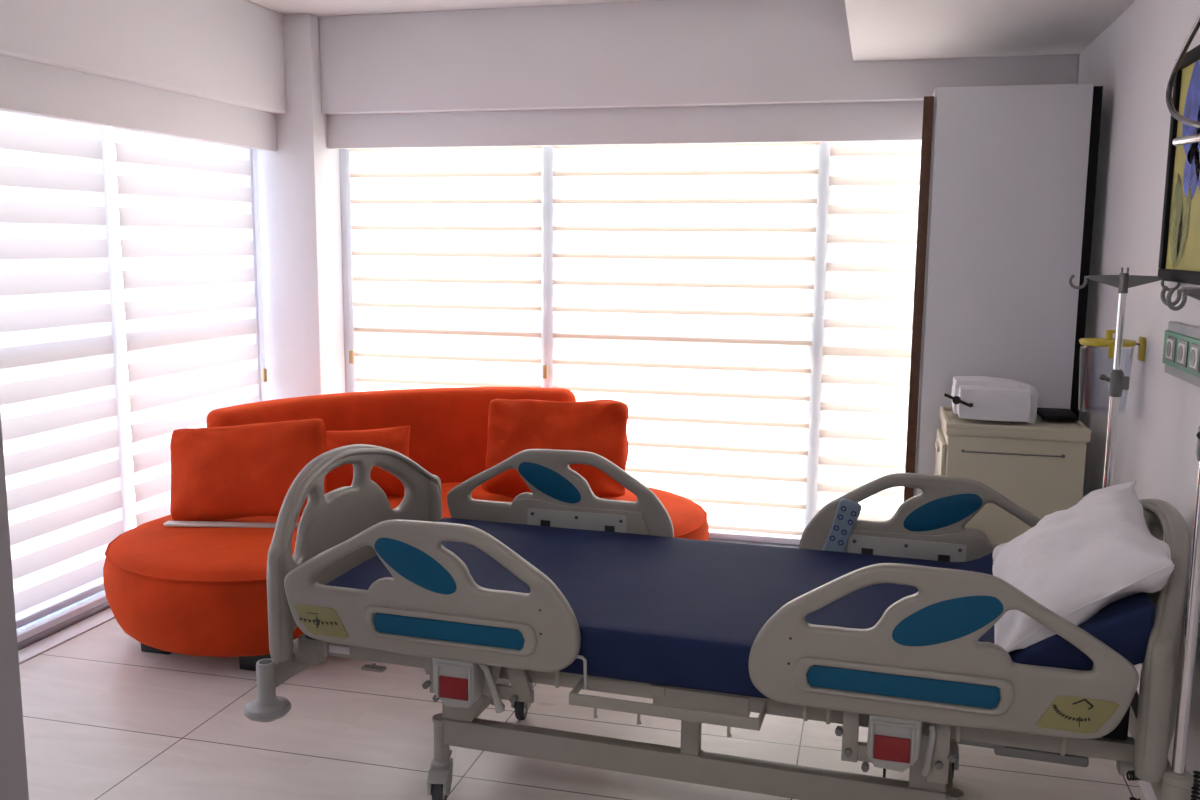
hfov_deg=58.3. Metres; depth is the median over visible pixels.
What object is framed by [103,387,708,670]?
sofa
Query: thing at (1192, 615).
pole
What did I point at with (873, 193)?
zebra blind
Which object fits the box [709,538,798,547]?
trim
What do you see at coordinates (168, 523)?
flat board
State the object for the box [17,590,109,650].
trim
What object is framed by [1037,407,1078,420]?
flat tray
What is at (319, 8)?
ceiling
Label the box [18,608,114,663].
trim
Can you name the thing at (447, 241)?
zebra blind
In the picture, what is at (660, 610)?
mattress
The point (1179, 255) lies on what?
framed picture
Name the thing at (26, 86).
trim
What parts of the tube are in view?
grip rod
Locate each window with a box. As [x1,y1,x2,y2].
[100,126,260,531]
[340,142,829,527]
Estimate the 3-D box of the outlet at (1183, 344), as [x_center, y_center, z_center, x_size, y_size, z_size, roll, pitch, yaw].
[1.475,-0.118,2.727,0.010,0.066,0.076,3,9,14]
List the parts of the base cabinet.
handle, drawer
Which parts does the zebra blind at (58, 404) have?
rail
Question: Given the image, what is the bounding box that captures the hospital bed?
[243,444,1199,799]
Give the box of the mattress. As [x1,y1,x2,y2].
[305,517,1154,698]
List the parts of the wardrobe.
door, panel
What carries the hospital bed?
on the floor
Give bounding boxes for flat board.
[163,521,298,527]
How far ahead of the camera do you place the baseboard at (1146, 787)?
2.94 m
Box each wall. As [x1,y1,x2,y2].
[0,411,28,799]
[252,14,345,400]
[1077,0,1199,799]
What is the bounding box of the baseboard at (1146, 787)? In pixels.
[1128,729,1156,799]
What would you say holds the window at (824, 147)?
in the wall at (299, 190)
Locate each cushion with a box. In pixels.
[170,418,326,520]
[326,426,409,495]
[482,399,628,497]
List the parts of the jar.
lid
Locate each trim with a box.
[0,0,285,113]
[0,54,276,151]
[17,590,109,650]
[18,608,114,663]
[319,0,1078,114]
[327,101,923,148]
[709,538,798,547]
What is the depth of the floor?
3.24 m
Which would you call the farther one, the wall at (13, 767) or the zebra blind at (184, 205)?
the zebra blind at (184, 205)
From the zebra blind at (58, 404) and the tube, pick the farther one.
the zebra blind at (58, 404)
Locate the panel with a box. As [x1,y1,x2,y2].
[1162,321,1199,387]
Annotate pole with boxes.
[1069,267,1180,487]
[1160,286,1199,775]
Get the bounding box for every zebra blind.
[0,110,123,628]
[113,128,266,525]
[345,146,541,391]
[543,142,818,544]
[816,140,921,520]
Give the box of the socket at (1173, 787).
[1161,767,1193,799]
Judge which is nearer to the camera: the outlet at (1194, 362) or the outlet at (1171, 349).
the outlet at (1194, 362)
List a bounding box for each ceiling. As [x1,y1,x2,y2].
[246,0,658,16]
[845,0,1135,60]
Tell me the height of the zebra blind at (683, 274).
2.076 m
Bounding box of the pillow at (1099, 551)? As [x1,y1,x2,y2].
[992,480,1174,652]
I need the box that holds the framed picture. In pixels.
[1158,45,1199,284]
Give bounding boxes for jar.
[1078,330,1145,409]
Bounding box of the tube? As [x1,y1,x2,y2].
[1166,14,1199,145]
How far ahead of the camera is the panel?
2.73 m
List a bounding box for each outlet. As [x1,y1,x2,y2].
[1166,336,1176,362]
[1177,339,1188,367]
[1189,343,1199,372]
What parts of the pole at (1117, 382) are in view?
clamp knob, clamp lever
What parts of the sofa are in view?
leg, leg, backrest, seat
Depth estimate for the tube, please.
2.31 m
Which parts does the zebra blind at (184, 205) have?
chain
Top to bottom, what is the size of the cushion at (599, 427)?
0.419 m
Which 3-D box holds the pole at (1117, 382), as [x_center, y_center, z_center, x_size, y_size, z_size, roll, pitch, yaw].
[1.428,0.141,3.010,0.197,1.015,0.197,-2,9,-19]
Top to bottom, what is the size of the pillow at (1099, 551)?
0.303 m
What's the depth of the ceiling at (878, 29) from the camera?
4.01 m
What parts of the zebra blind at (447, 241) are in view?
chain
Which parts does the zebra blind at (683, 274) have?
chain, rail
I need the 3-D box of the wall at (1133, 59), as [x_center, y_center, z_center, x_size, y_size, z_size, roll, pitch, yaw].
[1.281,-0.025,1.594,0.120,2.610,7.100,3,9,14]
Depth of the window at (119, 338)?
4.58 m
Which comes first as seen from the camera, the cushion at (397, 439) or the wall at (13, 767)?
the wall at (13, 767)
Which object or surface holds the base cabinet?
on the floor
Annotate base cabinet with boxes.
[934,406,1090,542]
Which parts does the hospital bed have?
footboard, rail, caster post, notch plate, rail, rail release rod, notch plate, lift post, deck joint plate, deck frame, notch plate, rail, notch plate, rail, caster post, backrest frame, headboard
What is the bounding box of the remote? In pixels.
[823,498,861,551]
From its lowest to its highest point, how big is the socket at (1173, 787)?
0.183 m
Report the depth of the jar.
3.25 m
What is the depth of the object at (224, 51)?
4.48 m
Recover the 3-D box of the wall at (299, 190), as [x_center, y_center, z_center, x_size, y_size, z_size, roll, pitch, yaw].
[-1.664,-0.661,5.780,0.570,2.610,0.440,3,9,14]
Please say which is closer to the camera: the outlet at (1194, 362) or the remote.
the outlet at (1194, 362)
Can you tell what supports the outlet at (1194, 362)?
attached to the panel
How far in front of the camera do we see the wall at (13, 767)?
1.25 m
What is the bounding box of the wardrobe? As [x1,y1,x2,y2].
[903,83,1102,501]
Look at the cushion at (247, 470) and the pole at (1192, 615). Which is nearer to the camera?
the pole at (1192, 615)
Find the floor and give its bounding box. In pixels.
[19,618,1145,799]
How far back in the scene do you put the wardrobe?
3.97 m

